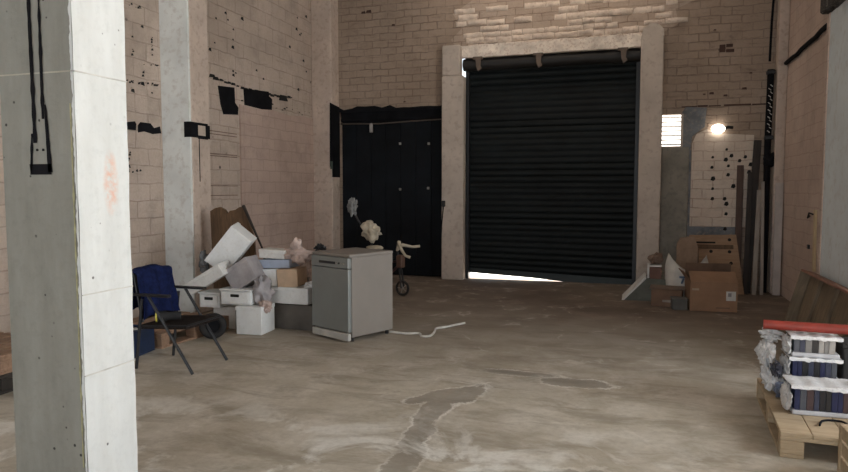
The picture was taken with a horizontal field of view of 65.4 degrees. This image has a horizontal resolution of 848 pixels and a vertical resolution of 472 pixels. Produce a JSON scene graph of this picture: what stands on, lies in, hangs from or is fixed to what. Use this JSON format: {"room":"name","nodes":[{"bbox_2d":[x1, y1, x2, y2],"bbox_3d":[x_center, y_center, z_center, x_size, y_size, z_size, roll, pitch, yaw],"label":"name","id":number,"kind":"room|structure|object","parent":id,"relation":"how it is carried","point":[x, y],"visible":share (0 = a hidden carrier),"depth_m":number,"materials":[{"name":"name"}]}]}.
{"room":"warehouse","nodes":[
{"label":"warehouse","id":0,"kind":"room"},
{"bbox_2d":[0,0,137,471],"bbox_3d":[-1.602,-1.505,2.880,0.418,5.600,0.299,1,4,18],"label":"concrete pillar","id":1,"kind":"structure","parent":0,"point":[63,81],"depth_m":2.86,"materials":[{"name":"white concrete"}]},
{"bbox_2d":[0,0,311,332],"bbox_3d":[-4.378,-1.605,4.324,0.258,5.600,16.350,1,4,18],"label":"wall","id":2,"kind":"structure","parent":0,"point":[260,56],"depth_m":8.90,"materials":[{"name":"beige brick"}]},
{"bbox_2d":[159,0,212,312],"bbox_3d":[-2.874,-1.858,7.940,0.406,5.600,0.388,1,4,18],"label":"pillar","id":3,"kind":"structure","parent":2,"relation":"attached to","point":[182,23],"depth_m":7.85,"materials":[{"name":"paint"}]},
{"bbox_2d":[239,104,314,276],"bbox_3d":[-2.274,-0.606,10.523,0.025,2.740,2.240,1,4,18],"label":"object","id":4,"kind":"structure","parent":2,"relation":"attached to","point":[277,151],"depth_m":10.39,"materials":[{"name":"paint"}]},
{"bbox_2d":[0,272,837,471],"bbox_3d":[2.858,0.975,8.992,24.000,0.200,29.300,1,4,18],"label":"floor","id":5,"kind":"structure","parent":0,"point":[538,375],"depth_m":4.90,"materials":[{"name":"concrete"}]},
{"bbox_2d":[0,372,12,394],"bbox_3d":[-3.486,1.081,5.014,0.850,0.144,1.150,1,4,18],"label":"pallet","id":6,"kind":"object","parent":5,"relation":"on","point":[6,380],"visible":0.16,"depth_m":4.88,"materials":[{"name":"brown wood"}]},
{"bbox_2d":[0,332,11,374],"bbox_3d":[-3.486,0.936,5.004,0.850,0.144,1.150,1,4,18],"label":"pallet","id":7,"kind":"object","parent":6,"relation":"on","point":[5,338],"visible":0.23,"depth_m":4.91,"materials":[{"name":"brown wood"}]},
{"bbox_2d":[133,324,154,357],"bbox_3d":[-2.806,0.960,6.052,0.524,0.240,0.372,1,4,10],"label":"plastic crate","id":8,"kind":"object","parent":5,"relation":"on","point":[147,342],"visible":0.07,"depth_m":6.05,"materials":[{"name":"plastic"}]},
{"bbox_2d":[132,273,227,374],"bbox_3d":[-2.082,0.701,5.625,0.615,0.806,0.514,1,4,18],"label":"armchair","id":9,"kind":"object","parent":5,"relation":"on","point":[186,322],"visible":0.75,"depth_m":5.49,"materials":[{"name":"black metal"}]},
{"bbox_2d":[132,264,180,319],"bbox_3d":[-2.326,0.462,5.686,0.223,0.436,0.477,1,4,18],"label":"jacket","id":10,"kind":"object","parent":9,"relation":"on","point":[151,278],"visible":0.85,"depth_m":5.64,"materials":[{"name":"fabric"}]},
{"bbox_2d":[155,311,180,321],"bbox_3d":[-2.169,0.679,5.599,0.206,0.094,0.094,-1,4,-17],"label":"flashlight","id":11,"kind":"object","parent":9,"relation":"on","point":[165,315],"visible":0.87,"depth_m":5.58,"materials":[{"name":"black plastic"}]},
{"bbox_2d":[133,311,229,348],"bbox_3d":[-2.682,0.953,6.846,0.850,0.144,1.000,2,4,22],"label":"pallet","id":12,"kind":"object","parent":5,"relation":"on","point":[161,337],"visible":0.27,"depth_m":6.59,"materials":[{"name":"brown wood"}]},
{"bbox_2d":[199,313,226,338],"bbox_3d":[-2.125,0.904,6.643,0.268,0.268,0.068,-1,4,-12],"label":"tyre","id":13,"kind":"object","parent":5,"relation":"on","point":[218,327],"visible":0.63,"depth_m":6.63,"materials":[{"name":"black rubber"}]},
{"bbox_2d":[213,304,237,328],"bbox_3d":[-2.129,0.876,7.253,0.280,0.235,0.220,1,4,18],"label":"storage box","id":14,"kind":"object","parent":5,"relation":"on","point":[229,310],"visible":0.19,"depth_m":7.13,"materials":[{"name":"cardboard"}]},
{"bbox_2d":[198,288,229,307],"bbox_3d":[-2.269,0.677,7.194,0.270,0.165,0.281,1,4,15],"label":"storage bin","id":15,"kind":"object","parent":14,"relation":"on","point":[210,297],"visible":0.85,"depth_m":7.07,"materials":[{"name":"white plastic"}]},
{"bbox_2d":[184,260,230,294],"bbox_3d":[-2.306,0.443,7.077,0.476,0.365,0.256,1,4,13],"label":"carton","id":16,"kind":"object","parent":15,"relation":"on","point":[218,271],"visible":0.79,"depth_m":6.96,"materials":[{"name":"cardboard"}]},
{"bbox_2d":[198,250,208,272],"bbox_3d":[-2.410,0.301,7.236,0.117,0.322,0.155,0,4,-3],"label":"plastic bag","id":17,"kind":"object","parent":16,"relation":"on","point":[204,266],"visible":0.81,"depth_m":7.20,"materials":[{"name":"plastic"}]},
{"bbox_2d":[204,222,256,265],"bbox_3d":[-2.125,0.140,7.260,0.562,0.581,0.274,1,4,12],"label":"carton","id":18,"kind":"object","parent":16,"relation":"on","point":[237,240],"visible":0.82,"depth_m":7.15,"materials":[{"name":"white cardboard"}]},
{"bbox_2d":[210,205,265,288],"bbox_3d":[-2.159,0.296,7.752,0.820,1.328,0.120,2,4,22],"label":"board","id":19,"kind":"object","parent":5,"relation":"on","point":[221,220],"visible":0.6,"depth_m":7.75,"materials":[{"name":"brown wood"}]},
{"bbox_2d":[235,303,274,334],"bbox_3d":[-1.778,0.868,6.971,0.298,0.291,0.308,1,4,14],"label":"storage box","id":20,"kind":"object","parent":5,"relation":"on","point":[250,320],"visible":0.84,"depth_m":6.83,"materials":[{"name":"white cardboard"}]},
{"bbox_2d":[219,286,255,305],"bbox_3d":[-1.942,0.632,7.033,0.380,0.165,0.281,1,4,16],"label":"storage bin","id":21,"kind":"object","parent":20,"relation":"on","point":[233,296],"visible":0.83,"depth_m":6.90,"materials":[{"name":"white plastic"}]},
{"bbox_2d":[225,255,264,287],"bbox_3d":[-1.922,0.402,7.090,0.405,0.383,0.248,1,4,15],"label":"storage box","id":22,"kind":"object","parent":21,"relation":"on","point":[243,273],"visible":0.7,"depth_m":6.98,"materials":[{"name":"grey plastic"}]},
{"bbox_2d":[252,275,274,304],"bbox_3d":[-1.701,0.604,6.961,0.245,0.388,0.226,1,4,18],"label":"plastic bag","id":23,"kind":"object","parent":20,"relation":"on","point":[262,290],"visible":0.83,"depth_m":6.91,"materials":[{"name":"plastic"}]},
{"bbox_2d":[258,300,271,312],"bbox_3d":[-1.649,0.740,6.883,0.166,0.154,0.144,1,4,18],"label":"plastic bag","id":24,"kind":"object","parent":20,"relation":"on","point":[267,305],"visible":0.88,"depth_m":6.84,"materials":[{"name":"plastic"}]},
{"bbox_2d":[274,303,313,330],"bbox_3d":[-1.408,0.858,7.304,0.660,0.270,0.400,2,4,21],"label":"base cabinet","id":25,"kind":"object","parent":5,"relation":"on","point":[287,316],"visible":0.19,"depth_m":7.09,"materials":[{"name":"grey laminate"}]},
{"bbox_2d":[271,285,311,304],"bbox_3d":[-1.397,0.629,7.158,0.468,0.176,0.268,1,4,20],"label":"storage box","id":26,"kind":"object","parent":25,"relation":"on","point":[300,295],"visible":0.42,"depth_m":7.03,"materials":[{"name":"cardboard"}]},
{"bbox_2d":[263,268,279,285],"bbox_3d":[-1.656,0.441,7.239,0.214,0.195,0.260,1,4,12],"label":"storage box","id":27,"kind":"object","parent":26,"relation":"on","point":[271,273],"visible":0.31,"depth_m":7.10,"materials":[{"name":"cardboard"}]},
{"bbox_2d":[277,266,306,286],"bbox_3d":[-1.436,0.442,7.189,0.244,0.206,0.275,1,4,12],"label":"cardboard box","id":28,"kind":"object","parent":26,"relation":"on","point":[296,276],"visible":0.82,"depth_m":7.06,"materials":[{"name":"cardboard"}]},
{"bbox_2d":[259,258,299,267],"bbox_3d":[-1.592,0.295,7.250,0.382,0.103,0.240,1,4,18],"label":"flat box","id":29,"kind":"object","parent":28,"relation":"on","point":[266,263],"visible":0.7,"depth_m":7.13,"materials":[{"name":"cardboard"}]},
{"bbox_2d":[259,247,286,258],"bbox_3d":[-1.626,0.191,7.264,0.309,0.106,0.228,1,4,15],"label":"flat box","id":30,"kind":"object","parent":29,"relation":"on","point":[272,253],"visible":0.74,"depth_m":7.16,"materials":[{"name":"cardboard"}]},
{"bbox_2d":[284,237,312,264],"bbox_3d":[-1.381,0.161,7.149,0.451,0.304,0.209,1,4,18],"label":"plastic bag","id":31,"kind":"object","parent":28,"relation":"on","point":[295,252],"visible":0.91,"depth_m":7.11,"materials":[{"name":"plastic"}]},
{"bbox_2d":[304,281,311,287],"bbox_3d":[-1.204,0.535,7.094,0.188,0.108,0.150,1,4,18],"label":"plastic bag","id":32,"kind":"object","parent":26,"relation":"on","point":[307,284],"visible":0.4,"depth_m":7.05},
{"bbox_2d":[308,260,311,280],"bbox_3d":[-1.157,0.404,7.172,0.211,0.384,0.214,-3,5,-34],"label":"paper bag","id":33,"kind":"object","parent":26,"relation":"on","point":[310,269],"visible":0.12,"depth_m":7.15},
{"bbox_2d":[313,243,325,250],"bbox_3d":[-1.130,0.141,7.187,0.164,0.127,0.128,1,4,18],"label":"cloth","id":34,"kind":"object","parent":33,"relation":"on","point":[320,246],"visible":0.64,"depth_m":7.15,"materials":[{"name":"black fabric"}]},
{"bbox_2d":[311,247,392,341],"bbox_3d":[-0.744,0.589,6.851,0.583,0.870,0.635,4,5,42],"label":"dishwasher","id":35,"kind":"object","parent":5,"relation":"on","point":[352,290],"visible":1,"depth_m":6.64,"materials":[{"name":"grey metal"}]},
{"bbox_2d":[366,241,419,295],"bbox_3d":[-0.517,0.450,9.440,1.000,0.790,0.474,2,5,30],"label":"bicycle","id":36,"kind":"object","parent":5,"relation":"on","point":[400,259],"visible":0.59,"depth_m":9.34,"materials":[{"name":"beige metal"}]},
{"bbox_2d":[389,322,464,336],"bbox_3d":[0.138,1.003,7.003,0.946,0.026,0.401,-2,5,-29],"label":"power cable","id":37,"kind":"object","parent":5,"relation":"on","point":[456,324],"visible":1,"depth_m":6.90,"materials":[{"name":"plastic"}]},
{"bbox_2d":[622,273,665,300],"bbox_3d":[3.048,0.701,9.154,0.570,0.325,0.500,1,4,18],"label":"concrete ramp","id":38,"kind":"object","parent":5,"relation":"on","point":[639,290],"visible":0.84,"depth_m":8.95,"materials":[{"name":"concrete"}]},
{"bbox_2d":[647,252,663,278],"bbox_3d":[3.142,0.396,8.965,0.212,0.358,0.128,1,4,18],"label":"carton","id":39,"kind":"object","parent":38,"relation":"on","point":[655,259],"visible":1,"depth_m":8.92,"materials":[{"name":"cardboard"}]},
{"bbox_2d":[649,284,684,306],"bbox_3d":[3.165,0.778,8.587,0.430,0.250,0.262,2,4,26],"label":"cardboard box","id":40,"kind":"object","parent":5,"relation":"on","point":[660,294],"visible":0.77,"depth_m":8.51,"materials":[{"name":"cardboard"}]},
{"bbox_2d":[670,296,688,309],"bbox_3d":[3.218,0.849,8.330,0.196,0.145,0.196,1,4,14],"label":"tub","id":41,"kind":"object","parent":5,"relation":"on","point":[677,303],"visible":1,"depth_m":8.25,"materials":[{"name":"plastic"}]},
{"bbox_2d":[665,253,707,296],"bbox_3d":[3.487,0.562,8.756,0.551,0.658,0.360,1,4,18],"label":"sack","id":42,"kind":"object","parent":5,"relation":"on","point":[673,275],"visible":0.27,"depth_m":8.71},
{"bbox_2d":[676,236,698,268],"bbox_3d":[3.636,0.433,9.146,0.370,0.859,0.100,1,4,14],"label":"cardboard sheet","id":43,"kind":"object","parent":5,"relation":"on","point":[687,251],"visible":0.29,"depth_m":9.09,"materials":[{"name":"cardboard"}]},
{"bbox_2d":[679,263,737,311],"bbox_3d":[3.571,0.639,8.331,0.630,0.563,0.402,1,4,12],"label":"cardboard box","id":44,"kind":"object","parent":5,"relation":"on","point":[712,287],"visible":0.94,"depth_m":8.17,"materials":[{"name":"cardboard"}]},
{"bbox_2d":[689,235,743,294],"bbox_3d":[4.282,0.406,9.675,0.740,0.852,0.264,1,4,18],"label":"board","id":45,"kind":"object","parent":5,"relation":"on","point":[717,248],"visible":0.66,"depth_m":9.68,"materials":[{"name":"brown wood"}]},
{"bbox_2d":[735,165,743,266],"bbox_3d":[4.633,-0.108,9.719,0.091,1.861,0.142,2,4,23],"label":"plank","id":46,"kind":"object","parent":5,"relation":"on","point":[740,168],"visible":0.58,"depth_m":9.70,"materials":[{"name":"wood"}]},
{"bbox_2d":[743,172,752,293],"bbox_3d":[4.686,-0.042,9.554,0.071,1.753,0.260,2,5,32],"label":"plank","id":47,"kind":"object","parent":5,"relation":"on","point":[750,175],"visible":1,"depth_m":9.54,"materials":[{"name":"wood"}]},
{"bbox_2d":[748,140,761,292],"bbox_3d":[4.769,-0.280,9.600,0.294,2.227,0.097,-3,5,-41],"label":"plank","id":48,"kind":"object","parent":5,"relation":"on","point":[757,143],"visible":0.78,"depth_m":9.58,"materials":[{"name":"wood"}]},
{"bbox_2d":[751,190,760,294],"bbox_3d":[4.781,0.088,9.491,0.062,1.504,0.264,3,5,33],"label":"plank","id":49,"kind":"object","parent":5,"relation":"on","point":[758,198],"visible":1,"depth_m":9.48,"materials":[{"name":"wood"}]},
{"bbox_2d":[759,181,764,294],"bbox_3d":[4.851,0.029,9.469,0.046,1.622,0.176,1,4,15],"label":"plank","id":50,"kind":"object","parent":5,"relation":"on","point":[762,182],"visible":1,"depth_m":9.46,"materials":[{"name":"wood"}]},
{"bbox_2d":[772,183,783,295],"bbox_3d":[5.035,0.045,9.395,0.110,1.602,0.110,1,4,18],"label":"plank","id":51,"kind":"object","parent":5,"relation":"on","point":[779,187],"visible":1,"depth_m":9.38,"materials":[{"name":"wood"}]},
{"bbox_2d":[756,378,847,459],"bbox_3d":[2.581,1.144,4.106,0.800,0.144,1.150,2,4,21],"label":"pallet","id":52,"kind":"object","parent":5,"relation":"on","point":[789,432],"visible":0.57,"depth_m":3.81,"materials":[{"name":"brown wood"}]},
{"bbox_2d":[760,364,783,390],"bbox_3d":[2.352,0.947,4.468,0.145,0.191,0.218,1,4,18],"label":"plastic","id":53,"kind":"object","parent":52,"relation":"on","point":[769,381],"visible":0.64,"depth_m":4.43,"materials":[{"name":"plastic"}]},
{"bbox_2d":[754,337,776,367],"bbox_3d":[2.333,0.792,4.491,0.125,0.215,0.204,0,4,4],"label":"plastic","id":54,"kind":"object","parent":53,"relation":"on","point":[765,350],"visible":0.98,"depth_m":4.45,"materials":[{"name":"plastic"}]},
{"bbox_2d":[758,327,782,342],"bbox_3d":[2.375,0.677,4.533,0.154,0.105,0.187,1,4,18],"label":"plastic","id":55,"kind":"object","parent":54,"relation":"on","point":[766,334],"visible":0.89,"depth_m":4.48,"materials":[{"name":"plastic"}]},
{"bbox_2d":[770,359,782,377],"bbox_3d":[2.330,0.875,4.364,0.083,0.120,0.109,1,4,18],"label":"plastic","id":56,"kind":"object","parent":53,"relation":"on","point":[776,369],"visible":1,"depth_m":4.34,"materials":[{"name":"plastic"}]},
{"bbox_2d":[774,381,783,397],"bbox_3d":[2.324,0.997,4.293,0.099,0.116,0.116,-1,4,-14],"label":"plastic","id":57,"kind":"object","parent":52,"relation":"on","point":[777,387],"visible":0.42,"depth_m":4.28,"materials":[{"name":"plastic"}]},
{"bbox_2d":[780,375,847,418],"bbox_3d":[2.441,0.987,4.022,0.474,0.199,0.263,1,4,16],"label":"wrap","id":58,"kind":"object","parent":52,"relation":"on","point":[803,382],"visible":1,"depth_m":4.00,"materials":[{"name":"white plastic"}]},
{"bbox_2d":[788,383,799,409],"bbox_3d":[2.276,0.976,4.066,0.028,0.133,0.176,1,4,16],"label":"book","id":59,"kind":"object","parent":58,"relation":"in","point":[795,404],"visible":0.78,"depth_m":3.98,"materials":[{"name":"paper"}]},
{"bbox_2d":[799,389,806,409],"bbox_3d":[2.308,0.975,4.056,0.034,0.137,0.176,1,4,16],"label":"book","id":60,"kind":"object","parent":58,"relation":"in","point":[803,393],"visible":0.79,"depth_m":3.97,"materials":[{"name":"paper"}]},
{"bbox_2d":[806,390,813,410],"bbox_3d":[2.344,0.978,4.046,0.037,0.132,0.176,1,4,16],"label":"book","id":61,"kind":"object","parent":58,"relation":"in","point":[810,393],"visible":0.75,"depth_m":3.96,"materials":[{"name":"paper"}]},
{"bbox_2d":[813,390,819,410],"bbox_3d":[2.377,0.979,4.036,0.027,0.132,0.176,1,4,16],"label":"book","id":62,"kind":"object","parent":58,"relation":"in","point":[816,392],"visible":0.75,"depth_m":3.95,"materials":[{"name":"paper"}]},
{"bbox_2d":[819,391,825,411],"bbox_3d":[2.407,0.980,4.027,0.033,0.131,0.176,1,4,16],"label":"book","id":63,"kind":"object","parent":58,"relation":"in","point":[822,398],"visible":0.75,"depth_m":3.94,"materials":[{"name":"paper"}]},
{"bbox_2d":[825,391,831,411],"bbox_3d":[2.438,0.982,4.019,0.026,0.128,0.176,1,4,16],"label":"book","id":64,"kind":"object","parent":58,"relation":"in","point":[828,394],"visible":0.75,"depth_m":3.94,"materials":[{"name":"paper"}]},
{"bbox_2d":[831,392,837,412],"bbox_3d":[2.468,0.982,4.010,0.032,0.130,0.176,1,4,16],"label":"book","id":65,"kind":"object","parent":58,"relation":"in","point":[834,398],"visible":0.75,"depth_m":3.93,"materials":[{"name":"paper"}]},
{"bbox_2d":[837,392,842,412],"bbox_3d":[2.497,0.980,4.001,0.025,0.134,0.176,1,4,16],"label":"book","id":66,"kind":"object","parent":58,"relation":"in","point":[840,395],"visible":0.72,"depth_m":3.92,"materials":[{"name":"paper"}]},
{"bbox_2d":[843,393,847,413],"bbox_3d":[2.523,0.982,3.994,0.025,0.132,0.176,1,4,16],"label":"book","id":67,"kind":"object","parent":58,"relation":"in","point":[845,396],"visible":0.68,"depth_m":3.91,"materials":[{"name":"paper"}]},
{"bbox_2d":[789,406,847,418],"bbox_3d":[2.458,1.061,4.037,0.420,0.030,0.220,1,4,16],"label":"tray","id":68,"kind":"object","parent":52,"relation":"on","point":[799,412],"depth_m":3.95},
{"bbox_2d":[819,419,847,425],"bbox_3d":[2.404,1.084,3.823,0.268,0.012,0.103,0,4,6],"label":"cable","id":69,"kind":"object","parent":52,"relation":"on","point":[823,420],"visible":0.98,"depth_m":3.86,"materials":[{"name":"rubber"}]},
{"bbox_2d":[835,336,847,378],"bbox_3d":[2.909,0.875,4.373,0.316,0.355,0.266,1,4,18],"label":"crate","id":70,"kind":"object","parent":52,"relation":"on","point":[841,348],"visible":0.36,"depth_m":4.31,"materials":[{"name":"plastic"}]},
{"bbox_3d":[2.547,0.994,4.372,0.355,0.121,0.277,1,4,19],"label":"wrap","id":71,"kind":"object","parent":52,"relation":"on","visible":0},
{"bbox_2d":[779,348,843,378],"bbox_3d":[2.550,0.860,4.379,0.341,0.165,0.274,1,4,17],"label":"wrap","id":72,"kind":"object","parent":71,"relation":"on","point":[785,361],"visible":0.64,"depth_m":4.30,"materials":[{"name":"white plastic"}]},
{"bbox_2d":[787,356,797,375],"bbox_3d":[2.450,0.852,4.399,0.028,0.108,0.192,1,4,17],"label":"book","id":73,"kind":"object","parent":72,"relation":"in","point":[793,365],"visible":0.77,"depth_m":4.31,"materials":[{"name":"paper"}]},
{"bbox_2d":[797,361,801,375],"bbox_3d":[2.477,0.856,4.391,0.025,0.102,0.192,1,4,17],"label":"book","id":74,"kind":"object","parent":72,"relation":"in","point":[799,367],"visible":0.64,"depth_m":4.30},
{"bbox_2d":[802,361,807,375],"bbox_3d":[2.506,0.856,4.382,0.032,0.104,0.192,1,4,17],"label":"book","id":75,"kind":"object","parent":72,"relation":"in","point":[804,363],"visible":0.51,"depth_m":4.29,"materials":[{"name":"paper"}]},
{"bbox_2d":[808,362,813,376],"bbox_3d":[2.538,0.855,4.372,0.032,0.106,0.192,1,4,17],"label":"book","id":76,"kind":"object","parent":72,"relation":"in","point":[811,364],"visible":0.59,"depth_m":4.28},
{"bbox_2d":[781,331,843,358],"bbox_3d":[2.553,0.713,4.367,0.331,0.152,0.287,1,4,19],"label":"wrap","id":77,"kind":"object","parent":72,"relation":"on","point":[786,340],"visible":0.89,"depth_m":4.29,"materials":[{"name":"white plastic"}]},
{"bbox_2d":[788,334,799,351],"bbox_3d":[2.462,0.705,4.394,0.032,0.090,0.192,1,4,19],"label":"book","id":78,"kind":"object","parent":77,"relation":"in","point":[795,347],"visible":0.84,"depth_m":4.31,"materials":[{"name":"paper"}]},
{"bbox_2d":[799,340,804,351],"bbox_3d":[2.494,0.705,4.383,0.030,0.091,0.192,1,4,19],"label":"book","id":79,"kind":"object","parent":77,"relation":"in","point":[802,342],"visible":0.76,"depth_m":4.29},
{"bbox_2d":[763,319,847,334],"bbox_3d":[2.824,0.607,4.205,1.179,0.086,0.067,2,4,27],"label":"pole","id":80,"kind":"object","parent":77,"relation":"on","point":[767,324],"visible":1,"depth_m":4.34,"materials":[{"name":"plastic"}]},
{"bbox_2d":[805,340,811,352],"bbox_3d":[2.527,0.708,4.372,0.037,0.088,0.192,1,4,19],"label":"book","id":81,"kind":"object","parent":77,"relation":"in","point":[808,344],"visible":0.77,"depth_m":4.28,"materials":[{"name":"paper"}]},
{"bbox_2d":[790,349,839,358],"bbox_3d":[2.573,0.767,4.382,0.275,0.030,0.240,1,4,19],"label":"tray","id":82,"kind":"object","parent":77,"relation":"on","point":[799,354],"depth_m":4.27,"materials":[{"name":"plastic"}]},
{"bbox_2d":[812,340,818,352],"bbox_3d":[2.563,0.711,4.360,0.035,0.084,0.192,1,4,19],"label":"book","id":83,"kind":"object","parent":77,"relation":"in","point":[815,343],"visible":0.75,"depth_m":4.27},
{"bbox_2d":[818,341,823,353],"bbox_3d":[2.595,0.711,4.349,0.030,0.085,0.192,1,4,19],"label":"book","id":84,"kind":"object","parent":77,"relation":"in","point":[821,343],"visible":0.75,"depth_m":4.26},
{"bbox_2d":[824,341,828,353],"bbox_3d":[2.623,0.707,4.339,0.025,0.093,0.192,1,4,19],"label":"book","id":85,"kind":"object","parent":77,"relation":"in","point":[826,344],"visible":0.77,"depth_m":4.25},
{"bbox_2d":[829,341,835,354],"bbox_3d":[2.653,0.711,4.329,0.035,0.087,0.192,1,4,19],"label":"book","id":86,"kind":"object","parent":77,"relation":"in","point":[832,344],"visible":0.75,"depth_m":4.24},
{"bbox_2d":[813,362,819,376],"bbox_3d":[2.571,0.854,4.362,0.033,0.109,0.192,1,4,17],"label":"book","id":87,"kind":"object","parent":72,"relation":"in","point":[816,364],"visible":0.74,"depth_m":4.27,"materials":[{"name":"paper"}]},
{"bbox_2d":[820,362,824,377],"bbox_3d":[2.602,0.858,4.353,0.028,0.103,0.192,1,4,17],"label":"book","id":88,"kind":"object","parent":72,"relation":"in","point":[822,365],"visible":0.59,"depth_m":4.26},
{"bbox_2d":[825,362,830,377],"bbox_3d":[2.632,0.860,4.344,0.032,0.101,0.192,1,4,17],"label":"book","id":89,"kind":"object","parent":72,"relation":"in","point":[827,365],"visible":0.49,"depth_m":4.25,"materials":[{"name":"paper"}]},
{"bbox_2d":[831,363,836,378],"bbox_3d":[2.664,0.859,4.335,0.030,0.103,0.192,1,4,17],"label":"book","id":90,"kind":"object","parent":72,"relation":"in","point":[833,365],"visible":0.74,"depth_m":4.24,"materials":[{"name":"paper"}]},
{"bbox_2d":[780,269,847,336],"bbox_3d":[3.584,0.766,5.912,0.290,0.706,2.120,1,4,18],"label":"crate","id":91,"kind":"object","parent":5,"relation":"on","point":[816,298],"visible":0.58,"depth_m":6.38,"materials":[{"name":"brown wood"}]},
{"bbox_2d":[837,423,847,471],"bbox_3d":[2.390,1.155,3.117,0.590,0.260,0.670,1,4,18],"label":"crate","id":92,"kind":"object","parent":5,"relation":"on","point":[842,466],"visible":1,"depth_m":3.46,"materials":[{"name":"brown wood"}]},
{"bbox_3d":[-0.831,0.233,9.650,0.530,1.188,0.376,1,4,18],"label":"stand","id":93,"kind":"object","parent":5,"relation":"on","visible":0},
{"bbox_2d":[347,197,357,216],"bbox_3d":[-1.052,-0.426,9.728,0.127,0.299,0.154,-3,5,-35],"label":"crumpled bag","id":94,"kind":"object","parent":93,"relation":"on","point":[352,205],"visible":1,"depth_m":9.70,"materials":[{"name":"grey plastic"}]},
{"bbox_2d":[360,220,381,243],"bbox_3d":[-0.763,-0.060,9.595,0.332,0.341,0.192,1,4,18],"label":"crumpled bag","id":95,"kind":"object","parent":93,"relation":"on","point":[371,232],"visible":1,"depth_m":9.55,"materials":[{"name":"beige plastic"}]},
{"bbox_2d":[330,0,777,291],"bbox_3d":[1.664,-2.046,10.628,7.400,5.600,0.622,1,4,18],"label":"wall","id":96,"kind":"structure","parent":0,"point":[716,63],"depth_m":9.97,"materials":[{"name":"beige brick"}]},
{"bbox_2d":[311,0,339,249],"bbox_3d":[-1.722,-2.112,11.561,0.380,5.600,0.310,1,4,18],"label":"trim","id":97,"kind":"structure","parent":96,"relation":"attached to","point":[324,13],"depth_m":11.44,"materials":[{"name":"paint"}]},
{"bbox_2d":[330,109,441,276],"bbox_3d":[-0.605,-0.756,11.381,1.965,2.920,0.530,1,4,18],"label":"door","id":98,"kind":"structure","parent":96,"relation":"in","point":[392,160],"depth_m":11.52,"materials":[{"name":"black paint"}]},
{"bbox_2d":[440,201,444,248],"bbox_3d":[0.311,-0.188,11.005,0.088,0.800,0.020,1,4,18],"label":"switch box","id":99,"kind":"object","parent":96,"relation":"attached to","point":[443,202],"visible":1,"depth_m":10.99,"materials":[{"name":"black metal"}]},
{"bbox_2d":[441,45,465,279],"bbox_3d":[0.493,-1.199,10.981,0.370,3.860,0.180,1,4,18],"label":"trim","id":100,"kind":"structure","parent":96,"relation":"attached to","point":[453,81],"depth_m":10.90,"materials":[{"name":"paint"}]},
{"bbox_2d":[462,47,640,284],"bbox_3d":[1.994,-1.079,10.659,2.790,3.665,0.290,1,4,18],"label":"door","id":101,"kind":"structure","parent":96,"relation":"in","point":[552,140],"depth_m":10.70,"materials":[{"name":"metal"}]},
{"bbox_2d":[461,33,641,58],"bbox_3d":[1.966,-3.002,10.437,2.832,0.215,0.073,1,4,18],"label":"trim","id":102,"kind":"structure","parent":96,"relation":"attached to","point":[632,40],"depth_m":10.38,"materials":[{"name":"concrete"}]},
{"bbox_2d":[454,0,687,45],"bbox_3d":[2.224,-3.364,10.340,3.631,0.684,0.071,1,4,18],"label":"bricks","id":103,"kind":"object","parent":96,"relation":"attached to","point":[468,19],"depth_m":10.35,"materials":[{"name":"brick"}]},
{"bbox_2d":[636,23,663,279],"bbox_3d":[3.429,-1.187,10.026,0.325,3.970,0.200,1,4,18],"label":"trim","id":104,"kind":"structure","parent":96,"relation":"attached to","point":[652,38],"depth_m":9.92,"materials":[{"name":"paint"}]},
{"bbox_2d":[662,114,683,147],"bbox_3d":[3.776,-1.596,10.062,0.315,0.500,0.165,1,4,18],"label":"window","id":105,"kind":"structure","parent":96,"relation":"in","point":[672,126],"depth_m":10.09,"materials":[{"name":"glass"}]},
{"bbox_2d":[711,124,732,132],"bbox_3d":[4.397,-1.583,9.729,0.302,0.136,0.120,1,4,18],"label":"lamp","id":106,"kind":"object","parent":96,"relation":"attached to","point":[718,128],"visible":1,"depth_m":9.70,"materials":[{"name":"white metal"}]},
{"bbox_2d":[763,69,775,292],"bbox_3d":[4.997,-0.777,9.537,0.209,3.220,0.154,1,4,18],"label":"drain pipe","id":107,"kind":"object","parent":96,"relation":"attached to","point":[768,159],"visible":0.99,"depth_m":9.51,"materials":[{"name":"black paint"}]},
{"bbox_2d":[768,0,774,60],"bbox_3d":[5.004,-3.592,9.438,0.072,2.150,0.037,1,4,18],"label":"cable","id":108,"kind":"object","parent":96,"relation":"attached to","point":[773,1],"visible":1,"depth_m":9.48,"materials":[{"name":"black paint"}]},
{"bbox_2d":[780,0,827,300],"bbox_3d":[4.660,-1.824,7.453,0.250,5.600,4.850,1,4,18],"label":"wall","id":109,"kind":"structure","parent":0,"point":[806,72],"depth_m":8.42,"materials":[{"name":"pink paint"}]},
{"bbox_2d":[767,0,790,293],"bbox_3d":[5.099,-1.963,9.440,0.130,5.600,0.190,1,4,18],"label":"trim","id":110,"kind":"structure","parent":109,"relation":"attached to","point":[783,15],"depth_m":9.38,"materials":[{"name":"paint"}]},
{"bbox_2d":[784,23,826,64],"bbox_3d":[4.681,-2.356,7.989,0.056,0.098,2.851,1,4,18],"label":"conduit","id":111,"kind":"object","parent":109,"relation":"attached to","point":[822,29],"visible":0.77,"depth_m":8.09,"materials":[{"name":"black paint"}]},
{"bbox_2d":[807,210,816,271],"bbox_3d":[4.563,0.046,7.810,0.072,0.722,0.360,1,4,18],"label":"batten","id":112,"kind":"object","parent":109,"relation":"attached to","point":[814,213],"visible":1,"depth_m":7.66,"materials":[{"name":"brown wood"}]},
{"bbox_2d":[817,0,847,287],"bbox_3d":[3.937,-0.552,6.038,0.210,3.260,1.450,1,4,18],"label":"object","id":113,"kind":"structure","parent":109,"relation":"attached to","point":[832,252],"depth_m":6.30,"materials":[{"name":"white paint"}]},
{"bbox_2d":[820,0,845,13],"bbox_3d":[3.941,-2.318,6.066,0.294,0.297,1.240,1,4,18],"label":"trim","id":114,"kind":"structure","parent":109,"relation":"attached to","point":[826,6],"depth_m":6.49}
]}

